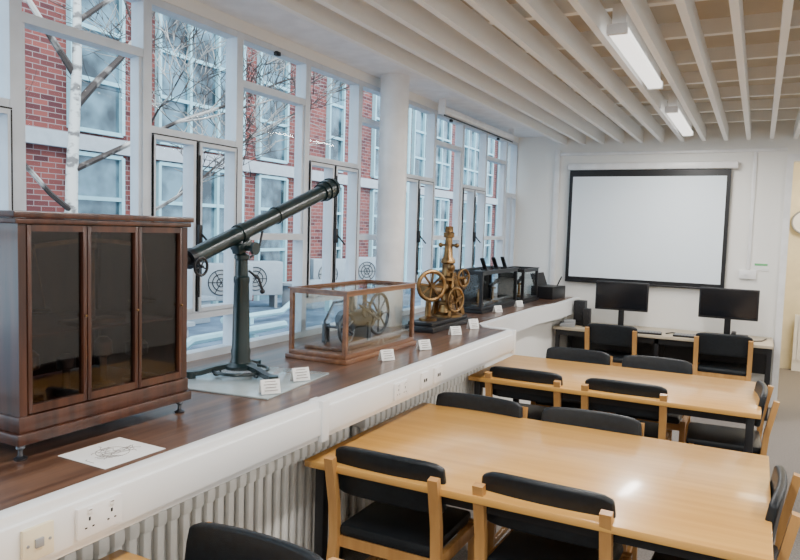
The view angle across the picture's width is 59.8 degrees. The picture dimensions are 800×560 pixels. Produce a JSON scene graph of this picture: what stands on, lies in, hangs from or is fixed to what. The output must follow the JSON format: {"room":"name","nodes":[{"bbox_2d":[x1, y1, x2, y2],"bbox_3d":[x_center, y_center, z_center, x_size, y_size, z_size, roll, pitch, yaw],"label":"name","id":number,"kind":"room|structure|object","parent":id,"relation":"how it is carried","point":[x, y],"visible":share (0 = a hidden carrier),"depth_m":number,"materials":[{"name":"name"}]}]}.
{"room":"science classroom","nodes":[
{"label":"science classroom","id":0,"kind":"room"},
{"bbox_2d":[162,0,518,142],"bbox_3d":[-1.148,-0.125,3.687,0.165,3.100,10.700,4,5,27],"label":"wall","id":1,"kind":"structure","parent":0,"point":[193,6],"depth_m":4.17,"materials":[{"name":"paint"}]},
{"bbox_2d":[0,0,17,217],"bbox_3d":[-1.668,-0.397,2.463,0.165,1.800,0.660,4,5,27],"label":"window","id":2,"kind":"structure","parent":1,"relation":"in","point":[8,108],"depth_m":2.72,"materials":[{"name":"paint"}]},
{"bbox_2d":[15,0,147,217],"bbox_3d":[-1.396,-0.432,3.064,0.095,1.800,0.660,4,5,27],"label":"window","id":3,"kind":"structure","parent":1,"relation":"in","point":[137,51],"depth_m":3.26,"materials":[{"name":"paint"}]},
{"bbox_2d":[147,0,240,361],"bbox_3d":[-1.062,-0.464,3.634,0.165,1.800,0.660,4,5,27],"label":"window","id":4,"kind":"structure","parent":1,"relation":"in","point":[193,144],"depth_m":3.67,"materials":[{"name":"paint"}]},
{"bbox_2d":[238,32,308,347],"bbox_3d":[-0.790,-0.500,4.235,0.095,1.800,0.660,4,5,27],"label":"window","id":5,"kind":"structure","parent":1,"relation":"in","point":[300,101],"depth_m":4.44,"materials":[{"name":"paint"}]},
{"bbox_2d":[303,59,360,336],"bbox_3d":[-0.456,-0.532,4.805,0.165,1.800,0.660,4,5,27],"label":"window","id":6,"kind":"structure","parent":1,"relation":"in","point":[331,167],"depth_m":4.82,"materials":[{"name":"paint"}]},
{"bbox_2d":[356,80,380,308],"bbox_3d":[-0.184,-0.568,5.406,0.095,1.800,0.660,4,5,27],"label":"window","id":7,"kind":"structure","parent":1,"relation":"in","point":[365,86],"depth_m":5.14,"materials":[{"name":"paint"}]},
{"bbox_2d":[374,73,409,326],"bbox_3d":[-0.078,-0.088,5.266,0.214,2.860,0.214,4,5,27],"label":"column","id":8,"kind":"structure","parent":1,"relation":"attached to","point":[394,92],"depth_m":5.14,"materials":[{"name":"paint"}]},
{"bbox_2d":[402,100,435,315],"bbox_3d":[0.149,-0.600,5.976,0.165,1.800,0.660,4,5,27],"label":"window","id":9,"kind":"structure","parent":1,"relation":"in","point":[414,235],"depth_m":6.13,"materials":[{"name":"paint"}]},
{"bbox_2d":[431,110,463,309],"bbox_3d":[0.421,-0.636,6.577,0.095,1.800,0.660,4,5,27],"label":"window","id":10,"kind":"structure","parent":1,"relation":"in","point":[457,148],"depth_m":6.80,"materials":[{"name":"paint"}]},
{"bbox_2d":[459,124,487,268],"bbox_3d":[0.755,-0.668,7.147,0.165,1.800,0.660,4,5,27],"label":"window","id":11,"kind":"structure","parent":1,"relation":"in","point":[471,236],"depth_m":7.17,"materials":[{"name":"paint"}]},
{"bbox_2d":[483,133,507,295],"bbox_3d":[1.027,-0.704,7.748,0.095,1.800,0.660,4,5,27],"label":"window","id":12,"kind":"structure","parent":1,"relation":"in","point":[502,162],"depth_m":7.98,"materials":[{"name":"paint"}]},
{"bbox_2d":[503,141,517,266],"bbox_3d":[1.266,-0.731,8.215,0.090,1.800,0.390,4,5,27],"label":"window","id":13,"kind":"structure","parent":1,"relation":"in","point":[510,198],"depth_m":8.29,"materials":[{"name":"paint"}]},
{"bbox_2d":[196,0,555,141],"bbox_3d":[-0.836,-1.407,3.451,0.580,0.150,10.700,4,5,27],"label":"ceiling","id":14,"kind":"structure","parent":0,"point":[263,14],"depth_m":4.47,"materials":[{"name":"paint"}]},
{"bbox_2d":[438,98,513,142],"bbox_3d":[0.794,-1.541,6.828,0.076,0.151,1.900,4,5,27],"label":"roller blind","id":15,"kind":"object","parent":14,"relation":"attached to","point":[442,109],"visible":1,"depth_m":6.56,"materials":[{"name":"white metal"}]},
{"bbox_2d":[342,368,799,559],"bbox_3d":[2.183,1.588,3.585,6.400,0.100,13.400,4,5,27],"label":"floor","id":16,"kind":"structure","parent":0,"point":[783,449],"depth_m":6.04,"materials":[{"name":"carpet"}]},
{"bbox_2d":[99,549,150,559],"bbox_3d":[-0.485,1.260,1.282,1.480,0.730,1.200,4,5,27],"label":"table","id":17,"kind":"object","parent":16,"relation":"on","point":[120,554],"visible":1,"depth_m":2.07,"materials":[{"name":"brown wood"}]},
{"bbox_2d":[56,427,348,559],"bbox_3d":[-0.773,1.145,2.659,0.145,0.742,2.093,4,5,27],"label":"radiator","id":18,"kind":"object","parent":16,"relation":"on","point":[278,499],"visible":0.52,"depth_m":2.81,"materials":[{"name":"metal"}]},
{"bbox_2d":[184,521,341,559],"bbox_3d":[-0.513,1.171,1.940,0.518,0.815,0.511,4,5,27],"label":"dining chair","id":19,"kind":"object","parent":16,"relation":"on","point":[209,540],"visible":1,"depth_m":2.09,"materials":[{"name":"black leather"}]},
{"bbox_2d":[324,446,473,559],"bbox_3d":[0.015,1.107,3.027,0.518,0.815,0.511,4,5,27],"label":"dining chair","id":20,"kind":"object","parent":16,"relation":"on","point":[400,523],"visible":0.93,"depth_m":2.89,"materials":[{"name":"leather"}]},
{"bbox_2d":[345,365,484,520],"bbox_3d":[0.181,1.038,4.504,0.145,0.742,1.893,4,5,27],"label":"radiator","id":21,"kind":"object","parent":16,"relation":"on","point":[461,384],"visible":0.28,"depth_m":3.98,"materials":[{"name":"metal"}]},
{"bbox_2d":[436,392,527,553],"bbox_3d":[0.356,1.062,3.773,0.518,0.815,0.511,4,5,27],"label":"dining chair","id":22,"kind":"object","parent":16,"relation":"on","point":[482,403],"visible":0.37,"depth_m":3.85,"materials":[{"name":"black leather"}]},
{"bbox_2d":[485,366,562,420],"bbox_3d":[0.911,0.998,4.879,0.518,0.815,0.511,4,5,27],"label":"dining chair","id":23,"kind":"object","parent":16,"relation":"on","point":[535,412],"visible":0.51,"depth_m":4.71,"materials":[{"name":"black leather"}]},
{"bbox_2d":[305,402,773,559],"bbox_3d":[0.641,1.158,3.135,1.780,0.730,1.190,4,5,27],"label":"table","id":24,"kind":"object","parent":16,"relation":"on","point":[679,499],"visible":0.79,"depth_m":2.93,"materials":[{"name":"brown wood"}]},
{"bbox_2d":[472,471,631,559],"bbox_3d":[0.609,1.145,2.755,0.518,0.815,0.511,4,5,29],"label":"dining chair","id":25,"kind":"object","parent":16,"relation":"on","point":[524,541],"visible":0.85,"depth_m":2.64,"materials":[{"name":"black leather"}]},
{"bbox_2d":[530,347,612,412],"bbox_3d":[1.344,0.968,5.466,0.518,0.815,0.511,4,5,27],"label":"dining chair","id":26,"kind":"object","parent":16,"relation":"on","point":[559,353],"visible":0.29,"depth_m":5.54,"materials":[{"name":"black leather"}]},
{"bbox_2d":[541,407,644,559],"bbox_3d":[0.915,1.099,3.509,0.518,0.815,0.511,4,5,25],"label":"dining chair","id":27,"kind":"object","parent":16,"relation":"on","point":[592,419],"visible":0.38,"depth_m":3.61,"materials":[{"name":"black leather"}]},
{"bbox_2d":[585,323,637,366],"bbox_3d":[2.254,0.856,7.355,0.518,0.815,0.511,4,5,27],"label":"dining chair","id":28,"kind":"object","parent":16,"relation":"on","point":[597,333],"visible":0.62,"depth_m":7.18,"materials":[{"name":"black leather"}]},
{"bbox_2d":[468,355,760,452],"bbox_3d":[1.494,1.056,4.875,1.805,0.730,1.010,4,5,27],"label":"table","id":29,"kind":"object","parent":16,"relation":"on","point":[730,400],"visible":0.57,"depth_m":4.62,"materials":[{"name":"brown wood"}]},
{"bbox_2d":[581,378,671,440],"bbox_3d":[1.493,1.037,4.580,0.518,0.815,0.511,4,5,27],"label":"dining chair","id":30,"kind":"object","parent":16,"relation":"on","point":[659,430],"visible":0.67,"depth_m":4.40,"materials":[{"name":"black leather"}]},
{"bbox_2d":[610,355,693,442],"bbox_3d":[1.877,1.004,5.192,0.518,0.815,0.511,4,5,27],"label":"dining chair","id":31,"kind":"object","parent":16,"relation":"on","point":[663,364],"visible":0.42,"depth_m":5.24,"materials":[{"name":"black leather"}]},
{"bbox_2d":[553,322,773,420],"bbox_3d":[2.736,0.910,7.369,2.110,0.730,0.670,4,5,27],"label":"computer desk","id":32,"kind":"object","parent":16,"relation":"on","point":[665,345],"visible":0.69,"depth_m":7.41,"materials":[{"name":"laminate"}]},
{"bbox_2d":[573,300,586,324],"bbox_3d":[2.001,0.361,7.719,0.120,0.270,0.138,4,5,27],"label":"loudspeaker","id":33,"kind":"object","parent":32,"relation":"on","point":[579,305],"visible":0.88,"depth_m":7.66,"materials":[{"name":"black plastic"}]},
{"bbox_2d":[582,308,591,326],"bbox_3d":[2.034,0.408,7.559,0.075,0.200,0.088,4,5,27],"label":"loudspeaker","id":34,"kind":"object","parent":32,"relation":"on","point":[587,312],"visible":0.9,"depth_m":7.53,"materials":[{"name":"black plastic"}]},
{"bbox_2d":[595,280,648,326],"bbox_3d":[2.410,0.269,7.562,0.550,0.500,0.180,4,5,24],"label":"computer monitor","id":35,"kind":"object","parent":32,"relation":"on","point":[610,295],"visible":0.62,"depth_m":7.52,"materials":[{"name":"black plastic"}]},
{"bbox_2d":[698,287,759,333],"bbox_3d":[3.326,0.334,7.047,0.550,0.500,0.180,4,5,29],"label":"computer monitor","id":36,"kind":"object","parent":32,"relation":"on","point":[727,304],"visible":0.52,"depth_m":7.01,"materials":[{"name":"black plastic"}]},
{"bbox_2d":[693,332,753,380],"bbox_3d":[3.200,0.918,6.903,0.518,0.815,0.511,4,5,27],"label":"dining chair","id":37,"kind":"object","parent":16,"relation":"on","point":[730,345],"visible":0.8,"depth_m":6.74,"materials":[{"name":"black leather"}]},
{"bbox_2d":[651,465,799,559],"bbox_3d":[1.306,1.163,2.795,0.511,0.815,0.518,4,5,30],"label":"dining chair","id":38,"kind":"object","parent":16,"relation":"on","point":[778,513],"visible":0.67,"depth_m":2.69,"materials":[{"name":"black leather"}]},
{"bbox_2d":[686,380,779,455],"bbox_3d":[2.126,1.063,4.488,0.511,0.815,0.518,4,5,24],"label":"dining chair","id":39,"kind":"object","parent":16,"relation":"on","point":[709,435],"visible":0.61,"depth_m":4.37,"materials":[{"name":"black leather"}]},
{"bbox_2d":[791,314,799,370],"bbox_3d":[5.511,0.853,9.148,0.590,0.750,0.080,4,5,27],"label":"heater","id":40,"kind":"object","parent":16,"relation":"on","point":[795,365],"visible":1,"depth_m":9.24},
{"bbox_2d":[461,0,799,107],"bbox_3d":[1.686,-1.501,2.209,6.400,0.070,10.820,4,5,27],"label":"ceiling","id":41,"kind":"structure","parent":0,"point":[709,9],"depth_m":4.69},
{"bbox_2d":[507,108,799,384],"bbox_3d":[4.116,-0.214,7.058,6.350,3.100,0.120,4,5,27],"label":"wall","id":42,"kind":"structure","parent":0,"point":[670,308],"depth_m":7.51,"materials":[{"name":"paint"}]},
{"bbox_2d":[234,316,566,514],"bbox_3d":[-0.548,1.000,3.441,0.090,0.930,10.700,4,5,27],"label":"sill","id":43,"kind":"structure","parent":42,"relation":"attached to","point":[533,341],"depth_m":7.01,"materials":[{"name":"paint"}]},
{"bbox_2d":[0,293,571,510],"bbox_3d":[-0.434,0.455,3.909,1.000,0.045,9.690,4,5,27],"label":"window ledge","id":44,"kind":"object","parent":43,"relation":"on","point":[206,414],"visible":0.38,"depth_m":2.65,"materials":[{"name":"brown wood"}]},
{"bbox_2d":[0,210,193,461],"bbox_3d":[-1.190,0.139,2.463,0.528,0.750,0.720,4,5,27],"label":"display cabinet","id":45,"kind":"object","parent":44,"relation":"on","point":[64,270],"visible":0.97,"depth_m":2.46,"materials":[{"name":"brown wood"}]},
{"bbox_2d":[32,350,43,402],"bbox_3d":[-1.195,0.311,2.232,0.091,0.170,0.091,4,5,27],"label":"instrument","id":46,"kind":"object","parent":45,"relation":"in","point":[35,356],"visible":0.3,"depth_m":2.22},
{"bbox_2d":[54,353,78,396],"bbox_3d":[-1.131,0.319,2.357,0.078,0.140,0.078,4,5,27],"label":"instrument","id":47,"kind":"object","parent":45,"relation":"in","point":[65,362],"visible":0.97,"depth_m":2.34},
{"bbox_2d":[31,238,155,326],"bbox_3d":[-1.074,0.003,2.427,0.100,0.297,0.540,4,5,27],"label":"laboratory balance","id":48,"kind":"object","parent":45,"relation":"on","point":[101,319],"visible":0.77,"depth_m":2.42,"materials":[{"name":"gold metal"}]},
{"bbox_2d":[32,309,171,337],"bbox_3d":[-1.201,0.149,2.473,0.420,0.008,0.630,4,5,27],"label":"shelf","id":49,"kind":"object","parent":45,"relation":"attached to","point":[43,325],"depth_m":2.56,"materials":[{"name":"wood"}]},
{"bbox_2d":[92,336,114,387],"bbox_3d":[-1.062,0.291,2.488,0.078,0.180,0.078,4,5,27],"label":"instrument","id":50,"kind":"object","parent":45,"relation":"in","point":[102,345],"visible":0.95,"depth_m":2.47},
{"bbox_2d":[122,339,150,380],"bbox_3d":[-0.994,0.298,2.623,0.104,0.150,0.104,4,5,27],"label":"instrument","id":51,"kind":"object","parent":45,"relation":"in","point":[126,377],"visible":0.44,"depth_m":2.60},
{"bbox_2d":[58,437,165,468],"bbox_3d":[-0.905,0.542,2.191,0.216,0.002,0.230,4,5,28],"label":"drawing sheet","id":52,"kind":"object","parent":44,"relation":"on","point":[110,453],"visible":1,"depth_m":2.18,"materials":[{"name":"paper"}]},
{"bbox_2d":[188,366,328,399],"bbox_3d":[-0.725,0.466,3.275,0.580,0.008,0.580,3,4,20],"label":"base plate","id":53,"kind":"object","parent":44,"relation":"on","point":[248,386],"visible":0.56,"depth_m":3.16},
{"bbox_2d":[186,178,340,379],"bbox_3d":[-0.635,-0.049,3.431,0.422,1.000,1.297,4,5,27],"label":"telescope","id":54,"kind":"object","parent":53,"relation":"on","point":[237,238],"visible":0.94,"depth_m":3.27,"materials":[{"name":"black metal"}]},
{"bbox_2d":[258,379,280,394],"bbox_3d":[-0.559,0.456,2.982,0.085,0.061,0.048,-1,5,-28],"label":"label card","id":55,"kind":"object","parent":53,"relation":"on","point":[270,386],"visible":1,"depth_m":2.97,"materials":[{"name":"paper"}]},
{"bbox_2d":[290,367,309,381],"bbox_3d":[-0.467,0.440,3.248,0.085,0.061,0.048,-1,5,-34],"label":"label card","id":56,"kind":"object","parent":53,"relation":"on","point":[297,374],"visible":1,"depth_m":3.24,"materials":[{"name":"paper"}]},
{"bbox_2d":[0,297,579,559],"bbox_3d":[-0.090,0.537,3.731,0.367,0.177,9.680,4,5,27],"label":"cable trunking","id":57,"kind":"object","parent":44,"relation":"attached to","point":[148,487],"visible":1,"depth_m":2.43,"materials":[{"name":"plastic"}]},
{"bbox_2d":[20,519,53,559],"bbox_3d":[-0.911,0.660,1.749,0.017,0.086,0.086,4,5,27],"label":"switch plate","id":58,"kind":"object","parent":57,"relation":"attached to","point":[37,541],"visible":1,"depth_m":1.74,"materials":[{"name":"grey plastic"}]},
{"bbox_2d":[75,492,121,540],"bbox_3d":[-0.826,0.650,1.914,0.016,0.086,0.146,4,5,27],"label":"wall socket","id":59,"kind":"object","parent":57,"relation":"attached to","point":[90,519],"visible":1,"depth_m":1.90,"materials":[{"name":"white plastic"}]},
{"bbox_2d":[393,379,407,400],"bbox_3d":[0.007,0.557,3.524,0.016,0.086,0.146,4,5,27],"label":"wall socket","id":60,"kind":"object","parent":57,"relation":"attached to","point":[400,390],"visible":1,"depth_m":3.51,"materials":[{"name":"white plastic"}]},
{"bbox_2d":[420,371,428,388],"bbox_3d":[0.134,0.542,3.773,0.013,0.086,0.086,4,5,27],"label":"wall socket","id":61,"kind":"object","parent":57,"relation":"attached to","point":[424,378],"visible":1,"depth_m":3.76,"materials":[{"name":"white plastic"}]},
{"bbox_2d":[433,365,442,382],"bbox_3d":[0.216,0.533,3.933,0.013,0.086,0.110,4,5,27],"label":"wall socket","id":62,"kind":"object","parent":57,"relation":"attached to","point":[438,371],"visible":1,"depth_m":3.92,"materials":[{"name":"white plastic"}]},
{"bbox_2d":[285,279,416,365],"bbox_3d":[-0.261,0.224,4.128,0.400,0.393,0.850,4,5,27],"label":"glass display case","id":63,"kind":"object","parent":44,"relation":"on","point":[346,357],"visible":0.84,"depth_m":3.85,"materials":[{"name":"brown wood"}]},
{"bbox_2d":[304,292,400,351],"bbox_3d":[-0.253,0.226,4.143,0.260,0.285,0.715,4,5,27],"label":"engine","id":64,"kind":"object","parent":63,"relation":"on","point":[361,333],"visible":0.84,"depth_m":4.05,"materials":[{"name":"gold metal"}]},
{"bbox_2d":[378,349,394,360],"bbox_3d":[-0.074,0.416,3.856,0.085,0.061,0.048,-1,5,-34],"label":"label card","id":65,"kind":"object","parent":44,"relation":"on","point":[384,355],"visible":1,"depth_m":3.85,"materials":[{"name":"paper"}]},
{"bbox_2d":[402,226,472,333],"bbox_3d":[0.319,-0.028,5.276,0.262,0.762,0.794,4,5,27],"label":"instrument","id":66,"kind":"object","parent":44,"relation":"on","point":[446,294],"visible":1,"depth_m":5.29,"materials":[{"name":"gold metal"}]},
{"bbox_2d":[454,266,518,313],"bbox_3d":[0.823,0.078,6.659,0.330,0.378,1.030,4,5,27],"label":"glass display case","id":67,"kind":"object","parent":44,"relation":"on","point":[477,276],"visible":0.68,"depth_m":6.67,"materials":[{"name":"black metal"}]},
{"bbox_2d":[497,266,539,303],"bbox_3d":[1.262,0.045,7.422,0.310,0.358,0.550,4,5,27],"label":"glass display case","id":68,"kind":"object","parent":44,"relation":"on","point":[505,287],"visible":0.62,"depth_m":7.42,"materials":[{"name":"black metal"}]},
{"bbox_2d":[530,272,564,299],"bbox_3d":[1.674,0.064,7.895,0.293,0.277,0.370,5,5,36],"label":"instrument box","id":69,"kind":"object","parent":44,"relation":"on","point":[545,291],"visible":0.91,"depth_m":7.80,"materials":[{"name":"black metal"}]},
{"bbox_2d":[265,0,567,144],"bbox_3d":[-0.535,-1.352,3.299,0.038,0.130,10.700,4,5,27],"label":"ceiling beam","id":70,"kind":"structure","parent":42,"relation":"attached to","point":[311,11],"depth_m":4.29,"materials":[{"name":"paint"}]},
{"bbox_2d":[314,0,585,144],"bbox_3d":[-0.347,-1.339,3.202,0.038,0.130,10.700,4,5,27],"label":"ceiling beam","id":71,"kind":"structure","parent":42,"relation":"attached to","point":[360,12],"depth_m":4.28,"materials":[{"name":"paint"}]},
{"bbox_2d":[363,0,604,143],"bbox_3d":[-0.160,-1.326,3.106,0.038,0.130,10.700,4,5,27],"label":"ceiling beam","id":72,"kind":"structure","parent":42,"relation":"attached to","point":[409,13],"depth_m":4.27,"materials":[{"name":"paint"}]},
{"bbox_2d":[413,0,623,143],"bbox_3d":[0.027,-1.314,3.010,0.038,0.130,10.700,4,5,27],"label":"ceiling beam","id":73,"kind":"structure","parent":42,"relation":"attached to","point":[455,13],"depth_m":4.25,"materials":[{"name":"paint"}]},
{"bbox_2d":[464,0,643,142],"bbox_3d":[0.215,-1.301,2.914,0.038,0.130,10.700,4,5,27],"label":"trim","id":74,"kind":"structure","parent":42,"relation":"attached to","point":[503,15],"depth_m":4.21,"materials":[{"name":"paint"}]},
{"bbox_2d":[549,150,560,284],"bbox_3d":[1.813,-0.664,8.138,0.060,1.700,0.030,4,5,27],"label":"trim","id":75,"kind":"structure","parent":42,"relation":"attached to","point":[557,152],"depth_m":8.12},
{"bbox_2d":[516,0,664,141],"bbox_3d":[0.402,-1.288,2.818,0.038,0.130,10.700,4,5,27],"label":"trim","id":76,"kind":"structure","parent":42,"relation":"attached to","point":[546,13],"depth_m":4.18,"materials":[{"name":"paint"}]},
{"bbox_2d":[568,0,684,141],"bbox_3d":[0.589,-1.276,2.721,0.038,0.130,10.700,4,5,27],"label":"trim","id":77,"kind":"structure","parent":42,"relation":"attached to","point":[592,12],"depth_m":3.83,"materials":[{"name":"paint"}]},
{"bbox_2d":[565,161,738,288],"bbox_3d":[2.705,-0.610,7.645,1.760,1.352,0.087,4,5,27],"label":"projection screen","id":78,"kind":"object","parent":42,"relation":"attached to","point":[658,224],"visible":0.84,"depth_m":7.61,"materials":[{"name":"white fabric"}]},
{"bbox_2d":[621,0,706,140],"bbox_3d":[0.777,-1.263,2.625,0.038,0.130,10.700,4,5,27],"label":"ceiling beam","id":79,"kind":"structure","parent":42,"relation":"attached to","point":[639,11],"depth_m":4.09,"materials":[{"name":"paint"}]},
{"bbox_2d":[560,148,787,155],"bbox_3d":[2.890,-1.388,7.542,2.310,0.035,0.025,4,5,27],"label":"trim","id":80,"kind":"structure","parent":42,"relation":"attached to","point":[748,149],"depth_m":7.49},
{"bbox_2d":[674,0,728,140],"bbox_3d":[0.964,-1.250,2.529,0.038,0.130,10.700,4,5,27],"label":"ceiling beam","id":81,"kind":"structure","parent":42,"relation":"attached to","point":[687,10],"depth_m":4.04,"materials":[{"name":"paint"}]},
{"bbox_2d":[729,0,751,139],"bbox_3d":[1.151,-1.238,2.433,0.038,0.130,10.700,4,5,27],"label":"ceiling beam","id":82,"kind":"structure","parent":42,"relation":"attached to","point":[736,6],"depth_m":3.96,"materials":[{"name":"paint"}]},
{"bbox_2d":[739,270,755,278],"bbox_3d":[3.618,-0.057,7.237,0.160,0.090,0.036,4,5,27],"label":"wall switch","id":83,"kind":"object","parent":42,"relation":"attached to","point":[743,274],"visible":1,"depth_m":7.22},
{"bbox_2d":[746,152,757,268],"bbox_3d":[3.643,-0.715,7.194,0.035,1.210,0.020,4,5,27],"label":"trim","id":84,"kind":"structure","parent":42,"relation":"attached to","point":[755,153],"depth_m":7.19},
{"bbox_2d":[770,0,793,138],"bbox_3d":[1.339,-1.225,2.337,0.038,0.130,10.700,4,5,27],"label":"ceiling beam","id":85,"kind":"structure","parent":42,"relation":"attached to","point":[787,7],"depth_m":3.89,"materials":[{"name":"paint"}]},
{"bbox_2d":[770,154,799,407],"bbox_3d":[4.371,0.052,6.941,1.040,2.600,0.160,4,5,27],"label":"door frame","id":86,"kind":"structure","parent":42,"relation":"in","point":[791,158],"depth_m":7.09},
{"bbox_2d":[779,162,799,368],"bbox_3d":[5.993,-0.301,9.002,3.600,3.100,0.100,4,5,27],"label":"wall","id":87,"kind":"structure","parent":0,"point":[792,282],"depth_m":9.34,"materials":[{"name":"paint"}]},
{"bbox_2d":[791,211,799,233],"bbox_3d":[5.360,-0.766,9.200,0.324,0.324,0.042,4,5,27],"label":"wall clock","id":88,"kind":"object","parent":87,"relation":"attached to","point":[795,221],"visible":1,"depth_m":9.23,"materials":[{"name":"grey plastic"}]},
{"bbox_3d":[4.409,0.252,0.834,0.100,3.100,10.700,4,5,27],"label":"wall","id":89,"kind":"structure","parent":0,"visible":0},
{"bbox_2d":[472,0,706,24],"bbox_3d":[2.369,-1.345,2.913,5.610,0.084,0.050,4,5,27],"label":"trim","id":90,"kind":"structure","parent":89,"relation":"attached to","point":[564,6],"depth_m":3.65,"materials":[{"name":"paint"}]},
{"bbox_2d":[606,3,663,89],"bbox_3d":[1.405,-1.335,4.072,0.100,0.162,1.450,4,5,27],"label":"fluorescent light","id":91,"kind":"object","parent":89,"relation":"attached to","point":[623,32],"visible":0.96,"depth_m":3.77,"materials":[{"name":"plastic"}]},
{"bbox_2d":[610,28,661,88],"bbox_3d":[1.403,-1.279,4.076,0.096,0.047,1.390,4,5,27],"label":"diffuser","id":92,"kind":"object","parent":91,"relation":"attached to","point":[627,43],"depth_m":3.93,"materials":[{"name":"plastic"}]},
{"bbox_2d":[509,10,799,52],"bbox_3d":[2.672,-1.379,3.498,5.610,0.084,0.050,4,5,27],"label":"trim","id":93,"kind":"structure","parent":89,"relation":"attached to","point":[763,21],"depth_m":3.92,"materials":[{"name":"paint"}]},
{"bbox_2d":[538,40,799,73],"bbox_3d":[2.975,-1.413,4.084,5.610,0.084,0.050,4,5,27],"label":"trim","id":94,"kind":"structure","parent":89,"relation":"attached to","point":[764,50],"depth_m":4.50,"materials":[{"name":"paint"}]},
{"bbox_2d":[665,93,693,135],"bbox_3d":[2.506,-1.459,6.201,0.100,0.162,1.450,4,5,27],"label":"fluorescent light","id":95,"kind":"object","parent":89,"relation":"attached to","point":[674,110],"visible":0.97,"depth_m":5.85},
{"bbox_2d":[666,109,692,135],"bbox_3d":[2.504,-1.402,6.205,0.096,0.047,1.390,4,5,27],"label":"diffuser","id":96,"kind":"object","parent":95,"relation":"attached to","point":[678,118],"depth_m":6.11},
{"bbox_2d":[562,64,799,91],"bbox_3d":[3.278,-1.446,4.669,5.610,0.084,0.050,4,5,27],"label":"trim","id":97,"kind":"structure","parent":89,"relation":"attached to","point":[792,70],"depth_m":5.09,"materials":[{"name":"paint"}]},
{"bbox_2d":[581,82,799,104],"bbox_3d":[3.580,-1.480,5.255,5.610,0.084,0.050,4,5,27],"label":"trim","id":98,"kind":"structure","parent":89,"relation":"attached to","point":[787,88],"depth_m":5.67,"materials":[{"name":"paint"}]},
{"bbox_2d":[596,97,799,116],"bbox_3d":[3.883,-1.514,5.840,5.610,0.084,0.050,4,5,27],"label":"trim","id":99,"kind":"structure","parent":89,"relation":"attached to","point":[784,103],"depth_m":6.24,"materials":[{"name":"paint"}]},
{"bbox_2d":[608,110,798,126],"bbox_3d":[4.186,-1.548,6.426,5.610,0.084,0.050,4,5,27],"label":"trim","id":100,"kind":"structure","parent":89,"relation":"attached to","point":[788,114],"depth_m":6.82,"materials":[{"name":"paint"}]},
{"label":"outside","id":101,"kind":"structure","parent":0,"visible":0},
{"bbox_2d":[22,0,508,303],"bbox_3d":[0.894,-3.522,24.135,3.160,11.000,44.000,4,5,27],"label":"brick building","id":102,"kind":"structure","parent":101,"point":[103,186],"depth_m":12.56,"materials":[{"name":"brick"}]},
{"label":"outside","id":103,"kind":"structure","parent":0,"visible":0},
{"bbox_2d":[187,274,494,350],"bbox_3d":[2.973,0.295,18.772,6.200,0.100,44.000,4,5,27],"label":"flat roof","id":104,"kind":"structure","parent":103,"point":[314,317],"depth_m":11.60,"materials":[{"name":"concrete"}]},
{"bbox_2d":[22,0,366,212],"bbox_3d":[-2.970,-3.020,7.367,7.358,7.831,4.352,-2,6,-44],"label":"bare tree","id":105,"kind":"object","parent":104,"relation":"on","point":[78,98],"visible":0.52,"depth_m":7.17,"materials":[{"name":"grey plant"}]},
{"bbox_2d":[187,295,215,324],"bbox_3d":[-3.659,0.468,10.263,1.000,0.405,1.600,4,5,27],"label":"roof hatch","id":106,"kind":"object","parent":104,"relation":"on","point":[205,300],"visible":0.18,"depth_m":10.59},
{"bbox_2d":[201,263,252,300],"bbox_3d":[-2.958,0.148,11.791,0.850,0.860,0.378,0,5,-23],"label":"air conditioner","id":107,"kind":"object","parent":104,"relation":"on","point":[212,282],"visible":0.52,"depth_m":11.54,"materials":[{"name":"grey plastic"}]},
{"bbox_2d":[208,270,222,295],"bbox_3d":[-2.977,0.043,11.577,0.436,0.436,0.016,0,5,-23],"label":"fan grille","id":108,"kind":"object","parent":107,"relation":"attached to","point":[215,277],"depth_m":11.54,"materials":[{"name":"black metal"}]},
{"bbox_2d":[187,320,287,349],"bbox_3d":[-2.226,0.766,7.171,0.100,0.350,3.400,4,5,27],"label":"pipe","id":109,"kind":"object","parent":104,"relation":"on","point":[215,336],"visible":0.24,"depth_m":7.62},
{"bbox_2d":[248,261,282,307],"bbox_3d":[-2.630,0.080,12.858,0.850,0.860,0.378,-1,5,-28],"label":"air conditioner","id":110,"kind":"object","parent":104,"relation":"on","point":[270,273],"visible":0.52,"depth_m":12.78,"materials":[{"name":"grey plastic"}]},
{"bbox_2d":[252,267,266,290],"bbox_3d":[-2.629,-0.025,12.643,0.436,0.436,0.016,-1,5,-28],"label":"fan grille","id":111,"kind":"object","parent":110,"relation":"attached to","point":[261,272],"depth_m":12.69,"materials":[{"name":"black metal"}]},
{"bbox_2d":[220,300,331,324],"bbox_3d":[-1.809,0.448,11.671,0.100,0.350,3.400,4,5,27],"label":"pipe","id":112,"kind":"object","parent":104,"relation":"on","point":[328,303],"visible":0.46,"depth_m":11.15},
{"bbox_2d":[282,279,344,308],"bbox_3d":[-1.649,0.266,13.495,0.800,0.455,1.300,4,5,27],"label":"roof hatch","id":113,"kind":"object","parent":104,"relation":"on","point":[285,290],"visible":0.3,"depth_m":13.09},
{"bbox_2d":[310,258,345,280],"bbox_3d":[-1.489,-0.016,14.630,0.850,0.860,0.378,-1,5,-28],"label":"air conditioner","id":114,"kind":"object","parent":104,"relation":"on","point":[315,263],"visible":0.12,"depth_m":14.41,"materials":[{"name":"grey plastic"}]},
{"bbox_2d":[358,257,375,289],"bbox_3d":[-0.755,-0.098,16.049,0.850,0.860,0.378,-1,5,-28],"label":"air conditioner","id":115,"kind":"object","parent":104,"relation":"on","point":[366,266],"visible":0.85,"depth_m":15.83,"materials":[{"name":"grey plastic"}]},
{"bbox_2d":[358,262,374,279],"bbox_3d":[-0.753,-0.203,15.834,0.436,0.436,0.016,-1,5,-28],"label":"fan grille","id":116,"kind":"object","parent":115,"relation":"attached to","point":[366,270],"depth_m":15.83,"materials":[{"name":"black metal"}]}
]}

